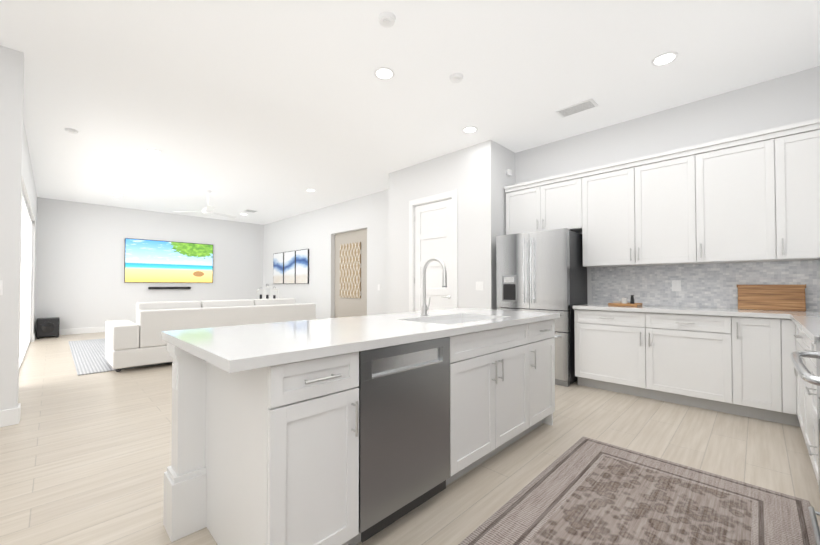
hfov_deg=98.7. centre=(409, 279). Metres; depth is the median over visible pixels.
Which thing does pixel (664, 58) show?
recessed light
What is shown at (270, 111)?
ceiling
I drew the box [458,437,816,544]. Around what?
kitchen rug
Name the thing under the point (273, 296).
lantern
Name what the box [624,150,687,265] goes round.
upper cabinet
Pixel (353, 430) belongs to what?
kitchen island
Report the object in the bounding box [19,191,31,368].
door frame
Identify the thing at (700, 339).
base cabinet
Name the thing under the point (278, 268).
picture frame
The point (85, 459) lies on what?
floor
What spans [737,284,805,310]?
cutting board
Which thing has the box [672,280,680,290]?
outlet
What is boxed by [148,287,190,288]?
soundbar
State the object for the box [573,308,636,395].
base cabinet
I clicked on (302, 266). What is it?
picture frame
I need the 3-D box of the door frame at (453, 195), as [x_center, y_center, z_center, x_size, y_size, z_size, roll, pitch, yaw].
[0.377,-0.028,5.466,0.980,2.530,0.138,-1,-1,45]
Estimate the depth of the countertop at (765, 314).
3.31 m
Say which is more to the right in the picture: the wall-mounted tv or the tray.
the tray
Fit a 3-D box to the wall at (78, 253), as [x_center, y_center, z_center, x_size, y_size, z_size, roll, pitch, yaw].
[-6.561,-0.245,9.643,0.140,3.100,5.040,-1,-1,45]
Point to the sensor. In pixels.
(508, 172)
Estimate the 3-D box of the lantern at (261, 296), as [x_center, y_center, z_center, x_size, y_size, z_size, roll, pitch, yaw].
[-3.888,0.370,9.181,0.150,0.332,0.150,-1,-1,45]
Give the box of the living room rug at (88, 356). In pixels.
[68,338,171,374]
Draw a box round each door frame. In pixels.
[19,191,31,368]
[409,190,457,311]
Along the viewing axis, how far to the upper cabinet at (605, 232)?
4.05 m
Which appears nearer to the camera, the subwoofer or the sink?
the sink
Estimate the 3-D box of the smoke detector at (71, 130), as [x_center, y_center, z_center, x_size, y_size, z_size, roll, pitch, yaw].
[-4.262,-1.862,4.438,0.130,0.035,0.130,-1,-1,45]
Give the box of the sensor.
[506,169,511,175]
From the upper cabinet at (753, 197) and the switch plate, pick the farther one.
the switch plate
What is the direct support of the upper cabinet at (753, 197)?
attached to the wall at (793, 98)
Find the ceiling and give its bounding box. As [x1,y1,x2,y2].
[0,0,819,224]
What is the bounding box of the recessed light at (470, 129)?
[462,126,477,132]
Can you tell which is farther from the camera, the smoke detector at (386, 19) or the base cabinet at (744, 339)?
the base cabinet at (744, 339)
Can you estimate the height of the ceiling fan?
0.514 m
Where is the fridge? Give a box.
[496,228,586,386]
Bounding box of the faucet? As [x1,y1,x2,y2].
[420,258,446,315]
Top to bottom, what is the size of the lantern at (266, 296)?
0.412 m
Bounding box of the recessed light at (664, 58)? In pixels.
[651,52,677,65]
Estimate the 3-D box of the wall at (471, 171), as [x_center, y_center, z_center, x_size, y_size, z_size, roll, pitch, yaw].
[0.398,-0.314,5.463,2.040,3.100,0.120,-1,-1,45]
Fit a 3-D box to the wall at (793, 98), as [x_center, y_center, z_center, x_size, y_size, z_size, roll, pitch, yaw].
[-0.317,-0.286,7.166,12.510,3.100,0.200,-1,-1,45]
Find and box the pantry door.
[414,199,451,311]
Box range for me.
[791,335,819,544]
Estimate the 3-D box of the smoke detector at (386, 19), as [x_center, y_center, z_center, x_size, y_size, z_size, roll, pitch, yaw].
[-0.169,-1.892,2.578,0.130,0.035,0.130,-1,-1,45]
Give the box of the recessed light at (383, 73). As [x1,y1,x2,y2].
[374,67,394,79]
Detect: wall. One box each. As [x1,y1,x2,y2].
[0,49,39,409]
[36,198,263,328]
[264,66,819,318]
[388,140,499,313]
[496,143,515,284]
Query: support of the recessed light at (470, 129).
in the ceiling
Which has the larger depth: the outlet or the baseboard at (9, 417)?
the outlet
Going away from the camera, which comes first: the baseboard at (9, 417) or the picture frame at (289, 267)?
the baseboard at (9, 417)
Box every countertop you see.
[573,304,819,319]
[789,312,819,343]
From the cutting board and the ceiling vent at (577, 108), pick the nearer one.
the cutting board
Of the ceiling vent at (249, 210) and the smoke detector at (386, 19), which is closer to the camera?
the smoke detector at (386, 19)
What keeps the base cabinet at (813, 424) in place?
on the floor
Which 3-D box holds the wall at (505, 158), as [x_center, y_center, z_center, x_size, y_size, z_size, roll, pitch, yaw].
[1.320,-0.321,5.031,0.120,3.100,0.540,-1,-1,45]
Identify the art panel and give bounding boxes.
[340,242,360,297]
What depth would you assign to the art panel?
8.18 m
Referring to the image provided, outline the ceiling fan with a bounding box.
[172,190,236,218]
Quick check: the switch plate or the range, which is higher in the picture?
the switch plate
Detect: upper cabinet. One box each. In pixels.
[505,182,535,234]
[536,170,583,231]
[576,162,627,266]
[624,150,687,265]
[684,134,763,263]
[764,118,819,261]
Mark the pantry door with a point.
(433, 230)
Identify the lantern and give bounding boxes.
[257,289,264,298]
[263,284,271,298]
[270,286,278,298]
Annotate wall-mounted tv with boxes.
[124,238,212,282]
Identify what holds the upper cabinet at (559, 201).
attached to the wall at (793, 98)
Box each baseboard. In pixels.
[0,405,20,426]
[59,327,104,334]
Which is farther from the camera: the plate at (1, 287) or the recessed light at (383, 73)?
the recessed light at (383, 73)
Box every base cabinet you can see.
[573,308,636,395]
[637,312,720,411]
[721,316,768,420]
[777,316,808,452]
[805,336,818,485]
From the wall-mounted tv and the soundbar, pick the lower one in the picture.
the soundbar
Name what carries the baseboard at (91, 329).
attached to the wall at (78, 253)
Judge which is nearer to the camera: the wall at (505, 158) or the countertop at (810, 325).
the countertop at (810, 325)
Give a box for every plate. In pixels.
[0,280,2,294]
[476,282,482,289]
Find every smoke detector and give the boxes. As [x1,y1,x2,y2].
[64,128,78,133]
[378,11,395,27]
[449,73,462,82]
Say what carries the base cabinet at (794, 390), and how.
on the floor
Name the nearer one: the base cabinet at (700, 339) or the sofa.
the base cabinet at (700, 339)
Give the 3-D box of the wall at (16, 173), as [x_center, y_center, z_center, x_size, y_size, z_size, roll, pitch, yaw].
[-5.941,-0.315,5.395,6.990,3.100,0.140,-1,-1,45]
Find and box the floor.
[0,332,819,544]
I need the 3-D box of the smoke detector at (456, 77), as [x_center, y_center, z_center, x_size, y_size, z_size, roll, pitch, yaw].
[0.434,-1.881,3.304,0.130,0.035,0.130,-1,-1,45]
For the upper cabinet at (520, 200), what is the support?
attached to the wall at (793, 98)
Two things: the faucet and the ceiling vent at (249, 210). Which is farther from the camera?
the ceiling vent at (249, 210)
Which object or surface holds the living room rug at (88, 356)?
on the floor
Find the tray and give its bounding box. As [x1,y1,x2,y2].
[608,295,641,306]
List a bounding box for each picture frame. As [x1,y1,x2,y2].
[273,252,283,283]
[284,251,295,283]
[296,249,308,283]
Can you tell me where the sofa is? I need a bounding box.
[105,298,315,371]
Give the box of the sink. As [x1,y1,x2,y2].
[397,316,496,327]
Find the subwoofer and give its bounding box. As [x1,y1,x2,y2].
[36,317,59,338]
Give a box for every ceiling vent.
[244,209,257,212]
[556,98,597,117]
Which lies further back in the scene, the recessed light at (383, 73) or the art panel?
the art panel
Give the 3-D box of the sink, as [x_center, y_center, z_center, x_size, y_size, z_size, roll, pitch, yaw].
[0.326,0.398,2.488,0.464,0.200,0.764,-1,-1,45]
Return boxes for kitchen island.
[161,312,559,544]
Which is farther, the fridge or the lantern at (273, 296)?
the lantern at (273, 296)
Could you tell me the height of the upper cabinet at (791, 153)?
1.115 m

